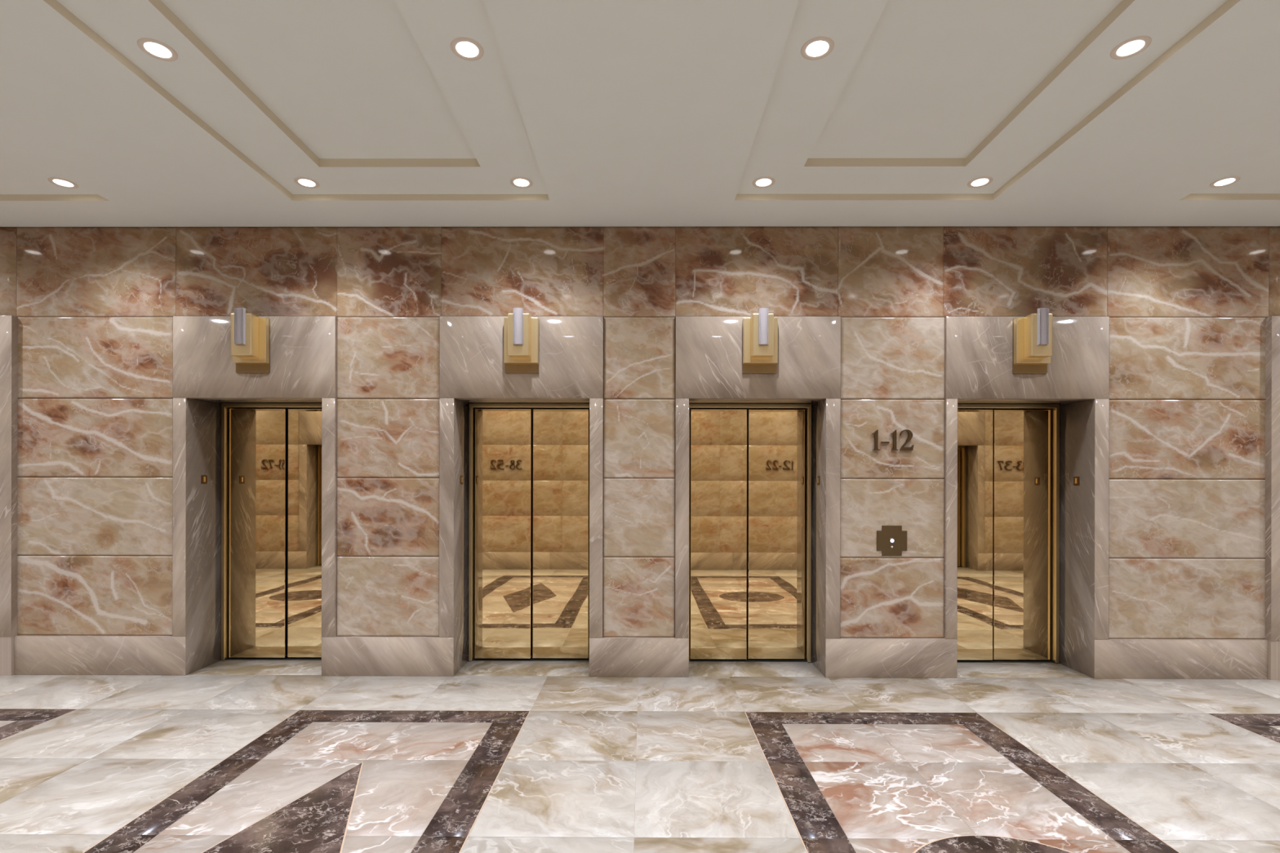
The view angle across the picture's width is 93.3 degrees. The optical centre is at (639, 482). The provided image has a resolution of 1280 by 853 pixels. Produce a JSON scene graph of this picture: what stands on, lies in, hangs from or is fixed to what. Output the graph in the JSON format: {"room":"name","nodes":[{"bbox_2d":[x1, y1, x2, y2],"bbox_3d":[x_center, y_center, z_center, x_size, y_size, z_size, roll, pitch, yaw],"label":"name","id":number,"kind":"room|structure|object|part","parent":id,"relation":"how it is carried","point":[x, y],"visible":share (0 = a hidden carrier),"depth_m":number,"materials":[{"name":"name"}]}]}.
{"room":"lobby","nodes":[
{"label":"lobby","id":0,"kind":"room"},
{"bbox_2d":[0,226,1279,639],"bbox_3d":[0.028,-0.287,4.967,15.800,3.567,0.600,0,0,0],"label":"wall","id":1,"kind":"structure","parent":0,"point":[1187,308],"depth_m":4.67,"materials":[{"name":"stone"}]},
{"bbox_2d":[0,315,17,675],"bbox_3d":[-5.179,0.100,4.675,0.690,2.773,0.050,0,0,0],"label":"trim","id":2,"kind":"structure","parent":1,"relation":"attached to","point":[8,323],"depth_m":4.65,"materials":[{"name":"grey stone"}]},
{"bbox_2d":[172,315,337,675],"bbox_3d":[-2.978,0.108,4.972,1.257,2.785,0.622,0,0,0],"label":"door","id":3,"kind":"structure","parent":1,"relation":"in","point":[254,544],"depth_m":4.97,"materials":[{"name":"gold stone"}]},
{"bbox_2d":[200,475,207,483],"bbox_3d":[-3.500,-0.025,4.856,0.006,0.068,0.064,0,0,0],"label":"plate","id":4,"kind":"object","parent":3,"relation":"attached to","point":[203,477],"visible":1,"depth_m":4.85,"materials":[{"name":"brown metal"}]},
{"bbox_2d":[230,307,270,373],"bbox_3d":[-2.980,-1.073,4.575,0.258,0.454,0.174,0,0,0],"label":"lantern","id":5,"kind":"object","parent":3,"relation":"attached to","point":[250,334],"visible":1,"depth_m":4.56,"materials":[{"name":"gold metal"}]},
{"bbox_3d":[-2.978,0.410,5.094,1.043,2.149,0.098,0,0,0],"label":"frame","id":6,"kind":"part","parent":3,"relation":"part of","materials":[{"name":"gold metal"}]},
{"bbox_3d":[-2.979,1.494,5.126,1.047,0.013,0.115,0,0,0],"label":"sill","id":7,"kind":"part","parent":3,"relation":"part of","materials":[{"name":"metal"}]},
{"bbox_2d":[439,315,603,676],"bbox_3d":[-0.914,0.112,4.961,1.261,2.785,0.622,0,0,0],"label":"door","id":8,"kind":"structure","parent":1,"relation":"in","point":[521,548],"depth_m":5.07,"materials":[{"name":"gold stone"}]},
{"bbox_2d":[460,475,462,484],"bbox_3d":[-1.428,-0.022,4.845,0.006,0.068,0.064,0,0,0],"label":"plate","id":9,"kind":"object","parent":8,"relation":"attached to","point":[461,477],"visible":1,"depth_m":4.83,"materials":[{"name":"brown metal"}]},
{"bbox_2d":[503,307,538,373],"bbox_3d":[-0.907,-1.069,4.563,0.258,0.454,0.174,0,0,0],"label":"lantern","id":10,"kind":"object","parent":8,"relation":"attached to","point":[521,331],"visible":1,"depth_m":4.55,"materials":[{"name":"gold metal"}]},
{"bbox_3d":[-0.906,-1.049,4.643,0.258,0.414,0.014,0,0,0],"label":"plate","id":11,"kind":"part","parent":10,"relation":"part of","materials":[{"name":"gold metal"}]},
{"bbox_3d":[-0.909,0.414,5.083,1.036,2.149,0.098,0,0,0],"label":"frame","id":12,"kind":"part","parent":8,"relation":"part of","materials":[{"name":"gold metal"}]},
{"bbox_3d":[-0.911,1.498,5.114,1.040,0.013,0.115,0,0,0],"label":"sill","id":13,"kind":"part","parent":8,"relation":"part of","materials":[{"name":"metal"}]},
{"bbox_2d":[13,635,1267,679],"bbox_3d":[0.023,1.346,4.659,15.800,0.300,0.028,0,0,0],"label":"baseboard","id":14,"kind":"structure","parent":1,"relation":"attached to","point":[33,655],"depth_m":4.64,"materials":[{"name":"grey stone"}]},
{"bbox_2d":[675,315,840,677],"bbox_3d":[0.906,0.115,4.951,1.267,2.785,0.622,0,0,0],"label":"door","id":15,"kind":"structure","parent":1,"relation":"in","point":[757,539],"depth_m":5.06,"materials":[{"name":"gold stone"}]},
{"bbox_3d":[0.901,1.501,5.105,1.046,0.013,0.115,0,0,0],"label":"sill","id":16,"kind":"part","parent":15,"relation":"part of","materials":[{"name":"metal"}]},
{"bbox_3d":[0.903,0.417,5.073,1.042,2.149,0.098,0,0,0],"label":"frame","id":17,"kind":"part","parent":15,"relation":"part of","materials":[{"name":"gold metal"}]},
{"bbox_2d":[742,307,777,373],"bbox_3d":[0.916,-1.065,4.553,0.258,0.454,0.174,0,0,0],"label":"lantern","id":18,"kind":"object","parent":15,"relation":"attached to","point":[760,331],"visible":1,"depth_m":4.54,"materials":[{"name":"gold metal"}]},
{"bbox_3d":[0.917,-1.045,4.633,0.258,0.414,0.014,0,0,0],"label":"plate","id":19,"kind":"part","parent":18,"relation":"part of","materials":[{"name":"gold metal"}]},
{"bbox_2d":[817,475,819,484],"bbox_3d":[1.424,-0.016,4.829,0.006,0.068,0.064,0,0,0],"label":"plate","id":20,"kind":"object","parent":15,"relation":"attached to","point":[818,477],"visible":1,"depth_m":4.82,"materials":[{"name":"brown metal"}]},
{"bbox_2d":[876,525,906,555],"bbox_3d":[1.939,0.448,4.650,0.232,0.232,0.013,0,0,0],"label":"station","id":21,"kind":"object","parent":1,"relation":"attached to","point":[891,540],"visible":1,"depth_m":4.65,"materials":[{"name":"brown metal"}]},
{"bbox_2d":[871,429,913,450],"bbox_3d":[1.941,-0.327,4.648,0.319,0.160,0.020,0,0,0],"label":"number sign","id":22,"kind":"object","parent":1,"relation":"attached to","point":[876,433],"visible":1,"depth_m":4.64,"materials":[{"name":"brown metal"}]},
{"bbox_2d":[944,315,1109,678],"bbox_3d":[2.970,0.119,4.940,1.244,2.785,0.622,0,0,0],"label":"door","id":23,"kind":"structure","parent":1,"relation":"in","point":[1027,547],"depth_m":4.92,"materials":[{"name":"gold stone"}]},
{"bbox_3d":[2.957,1.505,5.093,1.043,0.013,0.115,0,0,0],"label":"sill","id":24,"kind":"part","parent":23,"relation":"part of","materials":[{"name":"metal"}]},
{"bbox_3d":[2.958,0.421,5.062,1.039,2.149,0.098,0,0,0],"label":"frame","id":25,"kind":"part","parent":23,"relation":"part of","materials":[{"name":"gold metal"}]},
{"bbox_2d":[1012,307,1052,373],"bbox_3d":[2.981,-1.062,4.542,0.258,0.454,0.174,0,0,0],"label":"lantern","id":26,"kind":"object","parent":23,"relation":"attached to","point":[1032,334],"visible":1,"depth_m":4.54,"materials":[{"name":"gold metal"}]},
{"bbox_2d":[1073,476,1079,484],"bbox_3d":[3.478,-0.013,4.818,0.006,0.068,0.064,0,0,0],"label":"plate","id":27,"kind":"object","parent":23,"relation":"attached to","point":[1076,479],"visible":1,"depth_m":4.81,"materials":[{"name":"brown metal"}]},
{"bbox_2d":[1264,315,1279,680],"bbox_3d":[5.188,0.119,4.619,0.774,2.773,0.050,0,0,0],"label":"trim","id":28,"kind":"structure","parent":1,"relation":"attached to","point":[1272,399],"depth_m":4.60,"materials":[{"name":"grey stone"}]},
{"bbox_2d":[0,0,1279,226],"bbox_3d":[0.016,-2.071,2.212,15.800,0.200,6.110,0,0,0],"label":"ceiling","id":29,"kind":"structure","parent":0,"point":[616,113],"depth_m":3.27,"materials":[{"name":"paint"}]},
{"bbox_2d":[48,177,78,188],"bbox_3d":[-3.889,-2.020,4.076,0.151,0.008,0.151,0,0,0],"label":"recessed light","id":30,"kind":"object","parent":29,"relation":"in","point":[61,182],"visible":1,"depth_m":4.07,"materials":[{"name":"white ceramic"}]},
{"bbox_2d":[137,37,177,61],"bbox_3d":[-2.248,-2.017,2.818,0.151,0.008,0.151,0,0,0],"label":"recessed light","id":31,"kind":"object","parent":29,"relation":"in","point":[155,48],"visible":1,"depth_m":2.81,"materials":[{"name":"white ceramic"}]},
{"bbox_2d":[293,177,319,188],"bbox_3d":[-2.241,-2.017,4.067,0.151,0.008,0.151,0,0,0],"label":"recessed light","id":32,"kind":"object","parent":29,"relation":"in","point":[305,182],"visible":1,"depth_m":4.06,"materials":[{"name":"white ceramic"}]},
{"bbox_2d":[450,36,484,60],"bbox_3d":[-0.803,-2.014,2.810,0.151,0.008,0.151,0,0,0],"label":"recessed light","id":33,"kind":"object","parent":29,"relation":"in","point":[460,46],"visible":1,"depth_m":2.80,"materials":[{"name":"white ceramic"}]},
{"bbox_2d":[510,176,533,188],"bbox_3d":[-0.796,-2.014,4.059,0.151,0.008,0.151,0,0,0],"label":"recessed light","id":34,"kind":"object","parent":29,"relation":"in","point":[519,182],"visible":1,"depth_m":4.05,"materials":[{"name":"white ceramic"}]},
{"bbox_2d":[752,176,775,187],"bbox_3d":[0.829,-2.011,4.051,0.151,0.008,0.151,0,0,0],"label":"recessed light","id":35,"kind":"object","parent":29,"relation":"in","point":[764,181],"visible":1,"depth_m":4.04,"materials":[{"name":"white ceramic"}]},
{"bbox_2d":[800,35,834,60],"bbox_3d":[0.822,-2.011,2.802,0.151,0.008,0.151,0,0,0],"label":"recessed light","id":36,"kind":"object","parent":29,"relation":"in","point":[817,47],"visible":1,"depth_m":2.79,"materials":[{"name":"white ceramic"}]},
{"bbox_2d":[967,176,992,187],"bbox_3d":[2.274,-2.009,4.043,0.151,0.008,0.151,0,0,0],"label":"recessed light","id":37,"kind":"object","parent":29,"relation":"in","point":[981,181],"visible":1,"depth_m":4.04,"materials":[{"name":"white ceramic"}]},
{"bbox_2d":[1110,35,1151,59],"bbox_3d":[2.267,-2.009,2.794,0.151,0.008,0.151,0,0,0],"label":"recessed light","id":38,"kind":"object","parent":29,"relation":"in","point":[1130,47],"visible":1,"depth_m":2.79,"materials":[{"name":"white ceramic"}]},
{"bbox_2d":[1208,176,1240,187],"bbox_3d":[3.902,-2.006,4.034,0.151,0.008,0.151,0,0,0],"label":"recessed light","id":39,"kind":"object","parent":29,"relation":"in","point":[1225,181],"visible":1,"depth_m":4.03,"materials":[{"name":"white ceramic"}]},
{"bbox_2d":[0,660,1279,852],"bbox_3d":[0.009,1.526,2.212,15.860,0.061,5.910,0,0,0],"label":"floor","id":40,"kind":"structure","parent":0,"point":[222,756],"depth_m":3.26,"materials":[{"name":"beige stone"}]}
]}

